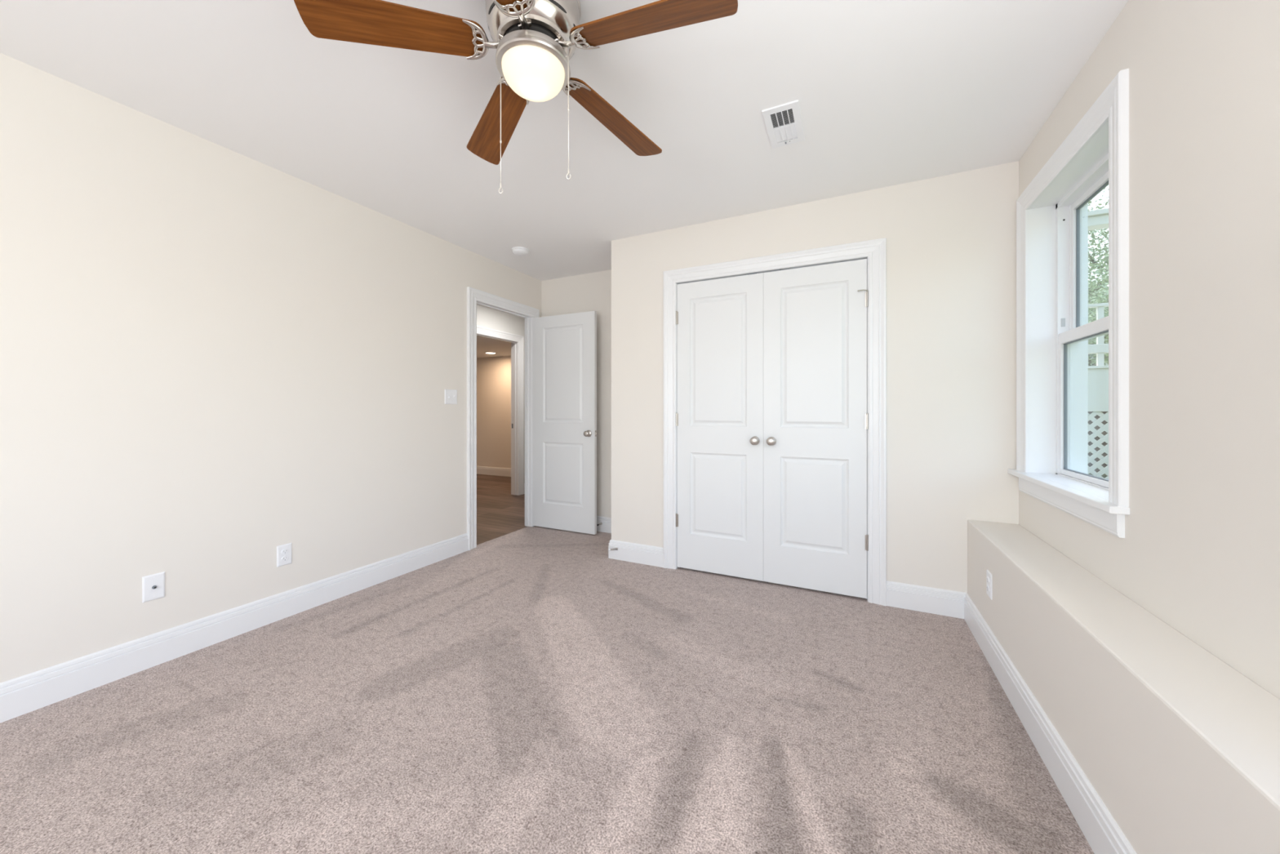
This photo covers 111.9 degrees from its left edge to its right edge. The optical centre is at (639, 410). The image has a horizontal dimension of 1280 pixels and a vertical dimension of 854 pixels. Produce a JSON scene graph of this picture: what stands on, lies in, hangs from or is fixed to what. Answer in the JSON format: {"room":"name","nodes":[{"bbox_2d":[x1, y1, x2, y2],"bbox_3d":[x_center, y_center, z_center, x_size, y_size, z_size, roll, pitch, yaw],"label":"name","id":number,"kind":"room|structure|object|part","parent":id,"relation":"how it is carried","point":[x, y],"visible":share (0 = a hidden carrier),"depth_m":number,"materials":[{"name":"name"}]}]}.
{"room":"empty bedroom","nodes":[
{"label":"empty bedroom","id":0,"kind":"room"},
{"bbox_2d":[0,53,541,682],"bbox_3d":[-1.460,-0.035,3.480,0.075,2.540,9.400,0,0,26],"label":"wall","id":1,"kind":"structure","parent":0,"point":[214,357],"depth_m":2.04,"materials":[{"name":"beige paint"}]},
{"bbox_2d":[142,571,164,602],"bbox_3d":[-2.161,0.787,1.923,0.016,0.114,0.070,0,0,26],"label":"cable plate","id":2,"kind":"object","parent":1,"relation":"attached to","point":[153,585],"visible":1,"depth_m":1.92,"materials":[{"name":"white plastic"}]},
{"bbox_2d":[0,533,468,722],"bbox_3d":[-2.397,1.065,1.434,0.016,0.140,4.598,0,0,26],"label":"baseboard","id":3,"kind":"structure","parent":1,"relation":"attached to","point":[27,693],"depth_m":2.02,"materials":[{"name":"white paint"}]},
{"bbox_2d":[276,542,292,567],"bbox_3d":[-1.949,0.793,2.370,0.009,0.114,0.070,0,0,26],"label":"wall outlet","id":4,"kind":"object","parent":1,"relation":"attached to","point":[284,552],"visible":1,"depth_m":2.37,"materials":[{"name":"white plastic"}]},
{"bbox_2d":[281,548,288,554],"bbox_3d":[-1.946,0.773,2.369,0.003,0.029,0.034,0,0,26],"label":"receptacle","id":5,"kind":"object","parent":4,"relation":"attached to","point":[284,551],"depth_m":2.37,"materials":[{"name":"white plastic"}]},
{"bbox_2d":[281,555,288,561],"bbox_3d":[-1.946,0.812,2.369,0.003,0.029,0.034,0,0,26],"label":"receptacle","id":6,"kind":"object","parent":4,"relation":"attached to","point":[284,558],"depth_m":2.37,"materials":[{"name":"white plastic"}]},
{"bbox_2d":[444,389,457,404],"bbox_3d":[-1.466,-0.105,3.363,0.016,0.114,0.116,0,0,26],"label":"light switch","id":7,"kind":"object","parent":1,"relation":"attached to","point":[451,395],"visible":1,"depth_m":3.36,"materials":[{"name":"white plastic"}]},
{"bbox_2d":[466,286,596,550],"bbox_3d":[-0.928,0.067,3.769,0.829,2.137,0.885,0,0,26],"label":"door","id":8,"kind":"structure","parent":1,"relation":"in","point":[561,350],"depth_m":4.04,"materials":[{"name":"white paint"}]},
{"bbox_3d":[-1.202,0.067,3.902,0.023,2.137,0.885,0,0,26],"label":"casing","id":9,"kind":"part","parent":8,"relation":"part of","materials":[{"name":"white paint"}]},
{"bbox_3d":[-1.246,0.103,3.923,0.077,2.064,0.731,0,0,26],"label":"frame","id":10,"kind":"part","parent":8,"relation":"part of","materials":[{"name":"white paint"}]},
{"bbox_3d":[-0.478,0.210,3.911,0.062,0.062,0.055,0,0,26],"label":"knob","id":11,"kind":"part","parent":8,"relation":"part of","materials":[{"name":"silver metal"}]},
{"bbox_2d":[476,355,511,476],"bbox_3d":[-3.767,0.150,5.649,3.505,2.170,4.700,0,0,26],"label":"wall","id":12,"kind":"structure","parent":0,"point":[493,373],"depth_m":7.57,"materials":[{"name":"beige paint"}]},
{"bbox_2d":[476,466,511,476],"bbox_3d":[-2.786,1.065,7.664,3.320,0.140,0.016,0,0,26],"label":"baseboard","id":13,"kind":"structure","parent":12,"relation":"attached to","point":[505,472],"depth_m":7.54,"materials":[{"name":"white paint"}]},
{"bbox_2d":[476,336,511,358],"bbox_3d":[-3.767,-1.170,5.649,3.505,0.470,4.700,0,0,26],"label":"ceiling","id":14,"kind":"structure","parent":0,"point":[500,348],"depth_m":6.50,"materials":[{"name":"white paint"}]},
{"bbox_2d":[476,304,524,483],"bbox_3d":[-1.374,-0.035,5.160,1.230,2.540,6.300,0,0,26],"label":"wall","id":15,"kind":"structure","parent":0,"point":[487,317],"depth_m":5.53,"materials":[{"name":"paint"}]},
{"bbox_2d":[476,325,524,495],"bbox_3d":[-1.868,0.067,5.393,0.139,2.137,1.082,0,0,26],"label":"door frame","id":16,"kind":"structure","parent":15,"relation":"in","point":[517,341],"depth_m":5.79,"materials":[{"name":"white paint"}]},
{"bbox_2d":[0,474,1094,853],"bbox_3d":[-1.762,1.210,3.709,8.803,0.150,9.250,0,0,26],"label":"floor","id":17,"kind":"structure","parent":0,"point":[528,690],"depth_m":1.53,"materials":[{"name":"beige carpet"}]},
{"bbox_2d":[0,0,1128,280],"bbox_3d":[-0.352,-1.405,1.389,3.888,0.200,6.595,0,0,26],"label":"ceiling","id":18,"kind":"structure","parent":0,"point":[888,93],"depth_m":1.79,"materials":[{"name":"white paint"}]},
{"bbox_2d":[293,0,737,193],"bbox_3d":[-0.307,-1.010,1.388,1.218,0.590,1.235,0,0,26],"label":"ceiling fan","id":19,"kind":"object","parent":18,"relation":"hanging from","point":[535,41],"visible":1,"depth_m":1.30,"materials":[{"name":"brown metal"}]},
{"bbox_3d":[-0.716,-1.134,1.278,0.502,0.006,0.140,-3,-13,-16],"label":"fan blade","id":20,"kind":"part","parent":19,"relation":"part of","materials":[{"name":"brown wood"}]},
{"bbox_3d":[-0.447,-1.148,1.356,0.080,0.029,0.040,-3,-13,-16],"label":"bracket arm","id":21,"kind":"part","parent":19,"relation":"part of","materials":[{"name":"silver metal"}]},
{"bbox_3d":[-0.561,-1.134,1.710,0.140,0.006,0.502,17,-12,-32],"label":"fan blade","id":22,"kind":"part","parent":19,"relation":"part of","materials":[{"name":"brown wood"}]},
{"bbox_3d":[-0.452,-0.924,1.421,0.019,0.374,0.005,0,0,20],"label":"pull chain","id":23,"kind":"part","parent":19,"relation":"part of","materials":[{"name":"metal"}]},
{"bbox_3d":[-0.353,-1.134,0.997,0.140,0.006,0.502,-14,3,2],"label":"fan blade","id":24,"kind":"part","parent":19,"relation":"part of","materials":[{"name":"brown wood"}]},
{"bbox_3d":[-0.344,-1.148,1.277,0.040,0.029,0.080,-14,3,2],"label":"bracket arm","id":25,"kind":"part","parent":19,"relation":"part of","materials":[{"name":"silver metal"}]},
{"bbox_3d":[-0.341,-1.057,1.387,0.197,0.070,0.197,0,0,26],"label":"lamp shade","id":26,"kind":"part","parent":19,"relation":"part of","materials":[{"name":"white glass"}]},
{"bbox_3d":[-0.238,-1.148,1.350,0.080,0.029,0.040,3,15,20],"label":"bracket arm","id":27,"kind":"part","parent":19,"relation":"part of","materials":[{"name":"silver metal"}]},
{"bbox_3d":[-0.230,-0.928,1.353,0.019,0.366,0.005,0,0,20],"label":"pull chain","id":28,"kind":"part","parent":19,"relation":"part of","materials":[{"name":"metal"}]},
{"bbox_3d":[-0.102,-1.134,1.696,0.140,0.006,0.502,18,8,37],"label":"fan blade","id":29,"kind":"part","parent":19,"relation":"part of","materials":[{"name":"brown wood"}]},
{"bbox_3d":[0.026,-1.134,1.255,0.502,0.006,0.140,3,15,20],"label":"fan blade","id":30,"kind":"part","parent":19,"relation":"part of","materials":[{"name":"brown wood"}]},
{"bbox_2d":[511,246,528,256],"bbox_3d":[-0.973,-1.283,3.517,0.140,0.044,0.140,0,0,26],"label":"smoke detector","id":31,"kind":"object","parent":18,"relation":"attached to","point":[517,251],"visible":1,"depth_m":3.48,"materials":[{"name":"white plastic"}]},
{"bbox_2d":[761,99,804,148],"bbox_3d":[0.661,-1.299,1.980,0.150,0.012,0.292,0,0,26],"label":"ceiling vent","id":32,"kind":"object","parent":18,"relation":"in","point":[784,124],"visible":1,"depth_m":1.96,"materials":[{"name":"white plastic"}]},
{"bbox_2d":[541,269,611,517],"bbox_3d":[-0.411,-0.035,4.135,1.245,2.540,0.100,0,0,26],"label":"wall","id":33,"kind":"structure","parent":0,"point":[592,291],"depth_m":4.07,"materials":[{"name":"beige paint"}]},
{"bbox_2d":[611,160,1018,592],"bbox_3d":[1.153,-0.035,3.105,2.668,2.540,0.795,0,0,26],"label":"wall","id":34,"kind":"structure","parent":0,"point":[951,239],"depth_m":2.46,"materials":[{"name":"beige paint"}]},
{"bbox_2d":[596,515,662,567],"bbox_3d":[-0.411,1.065,3.740,1.582,0.140,0.611,0,0,26],"label":"baseboard","id":35,"kind":"structure","parent":34,"relation":"attached to","point":[651,555],"depth_m":3.24,"materials":[{"name":"white paint"}]},
{"bbox_2d":[662,237,886,605],"bbox_3d":[0.822,0.067,2.860,1.402,2.137,0.167,0,0,26],"label":"door","id":36,"kind":"structure","parent":34,"relation":"in","point":[775,366],"depth_m":2.79,"materials":[{"name":"white paint"}]},
{"bbox_3d":[0.749,0.200,2.831,0.058,0.058,0.052,0,0,26],"label":"knob","id":37,"kind":"part","parent":36,"relation":"part of","materials":[{"name":"silver metal"}]},
{"bbox_3d":[0.844,0.200,2.785,0.058,0.058,0.052,0,0,26],"label":"knob","id":38,"kind":"part","parent":36,"relation":"part of","materials":[{"name":"silver metal"}]},
{"bbox_2d":[1018,0,1279,698],"bbox_3d":[1.143,-0.035,0.279,0.210,2.540,5.895,0,0,26],"label":"wall","id":39,"kind":"structure","parent":0,"point":[1199,551],"depth_m":1.09,"materials":[{"name":"beige paint"}]},
{"bbox_2d":[1007,68,1129,537],"bbox_3d":[1.840,-0.338,1.778,0.258,1.499,0.992,0,0,26],"label":"window","id":40,"kind":"structure","parent":39,"relation":"in","point":[1054,331],"depth_m":2.02,"materials":[{"name":"white paint"}]},
{"bbox_3d":[1.796,0.320,1.800,0.160,0.024,0.992,0,0,26],"label":"sill","id":41,"kind":"part","parent":40,"relation":"part of","materials":[{"name":"white paint"}]},
{"bbox_3d":[1.900,-0.333,1.731,0.108,1.345,0.820,0,0,26],"label":"frame","id":42,"kind":"part","parent":40,"relation":"part of","materials":[{"name":"white plastic"}]},
{"bbox_3d":[1.869,-0.033,1.746,0.032,0.668,0.716,0,0,26],"label":"sash","id":43,"kind":"part","parent":40,"relation":"part of","materials":[{"name":"white plastic"}]},
{"bbox_3d":[1.907,-0.646,1.728,0.032,0.653,0.712,0,0,26],"label":"sash","id":44,"kind":"part","parent":40,"relation":"part of","materials":[{"name":"white plastic"}]},
{"bbox_2d":[967,520,1279,853],"bbox_3d":[0.809,0.915,0.081,0.221,0.640,4.950,0,0,26],"label":"wall ledge","id":45,"kind":"object","parent":39,"relation":"attached to","point":[1180,747],"visible":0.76,"depth_m":1.02,"materials":[{"name":"beige paint"}]},
{"bbox_2d":[986,568,991,599],"bbox_3d":[1.598,0.797,1.980,0.009,0.114,0.070,0,0,26],"label":"wall outlet","id":46,"kind":"object","parent":45,"relation":"attached to","point":[988,575],"visible":1,"depth_m":1.97,"materials":[{"name":"white plastic"}]},
{"bbox_2d":[886,580,1137,853],"bbox_3d":[0.536,1.065,0.213,0.385,0.140,4.950,0,0,26],"label":"baseboard","id":47,"kind":"structure","parent":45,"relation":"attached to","point":[1100,829],"depth_m":1.47,"materials":[{"name":"white paint"}]},
{"label":"outside","id":48,"kind":"structure","parent":0,"visible":0},
{"bbox_2d":[1088,473,1107,478],"bbox_3d":[16.237,0.785,22.144,70.000,0.300,66.000,0,0,26],"label":"ground","id":49,"kind":"structure","parent":48,"point":[1104,476],"depth_m":4.21,"materials":[{"name":"grey"}]},
{"bbox_2d":[1088,411,1107,474],"bbox_3d":[5.738,0.155,3.838,3.400,0.960,0.100,0,0,26],"label":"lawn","id":50,"kind":"structure","parent":49,"relation":"on","point":[1096,416],"depth_m":4.33,"materials":[{"name":"green plant"}]},
{"bbox_2d":[1088,208,1108,479],"bbox_3d":[5.769,-0.509,3.956,3.472,2.352,2.260,0,0,26],"label":"porch","id":51,"kind":"object","parent":49,"relation":"on","point":[1098,375],"visible":0.09,"depth_m":3.67,"materials":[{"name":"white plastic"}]},
{"bbox_3d":[4.642,-0.897,3.350,1.750,0.025,0.050,0,0,26],"label":"rail","id":52,"kind":"part","parent":51,"relation":"part of","materials":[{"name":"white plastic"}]},
{"bbox_3d":[5.321,-0.183,2.995,3.420,0.387,0.080,0,0,26],"label":"rim panel","id":53,"kind":"part","parent":51,"relation":"part of","materials":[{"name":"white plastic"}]},
{"bbox_3d":[5.324,0.333,2.989,3.431,0.668,0.012,0,0,26],"label":"lattice panel","id":54,"kind":"part","parent":51,"relation":"part of","materials":[{"name":"white plastic"}]},
{"bbox_3d":[4.647,-0.527,3.359,1.750,0.075,0.050,0,0,26],"label":"rail","id":55,"kind":"part","parent":51,"relation":"part of","materials":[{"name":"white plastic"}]},
{"bbox_2d":[1088,187,1108,365],"bbox_3d":[11.132,-3.121,9.407,6.143,7.554,5.363,0,0,-15],"label":"tree","id":56,"kind":"object","parent":49,"relation":"on","point":[1091,259],"visible":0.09,"depth_m":9.94,"materials":[{"name":"green plant"}]},
{"bbox_2d":[1088,248,1108,365],"bbox_3d":[7.319,-1.185,7.164,3.494,3.652,3.884,0,0,0],"label":"tree","id":57,"kind":"object","parent":49,"relation":"on","point":[1091,313],"visible":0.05,"depth_m":6.96,"materials":[{"name":"green plant"}]},
{"bbox_2d":[1088,285,1108,365],"bbox_3d":[13.861,-1.560,14.918,7.400,4.390,5.680,0,0,26],"label":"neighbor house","id":58,"kind":"structure","parent":49,"relation":"on","point":[1090,300],"depth_m":12.49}
]}

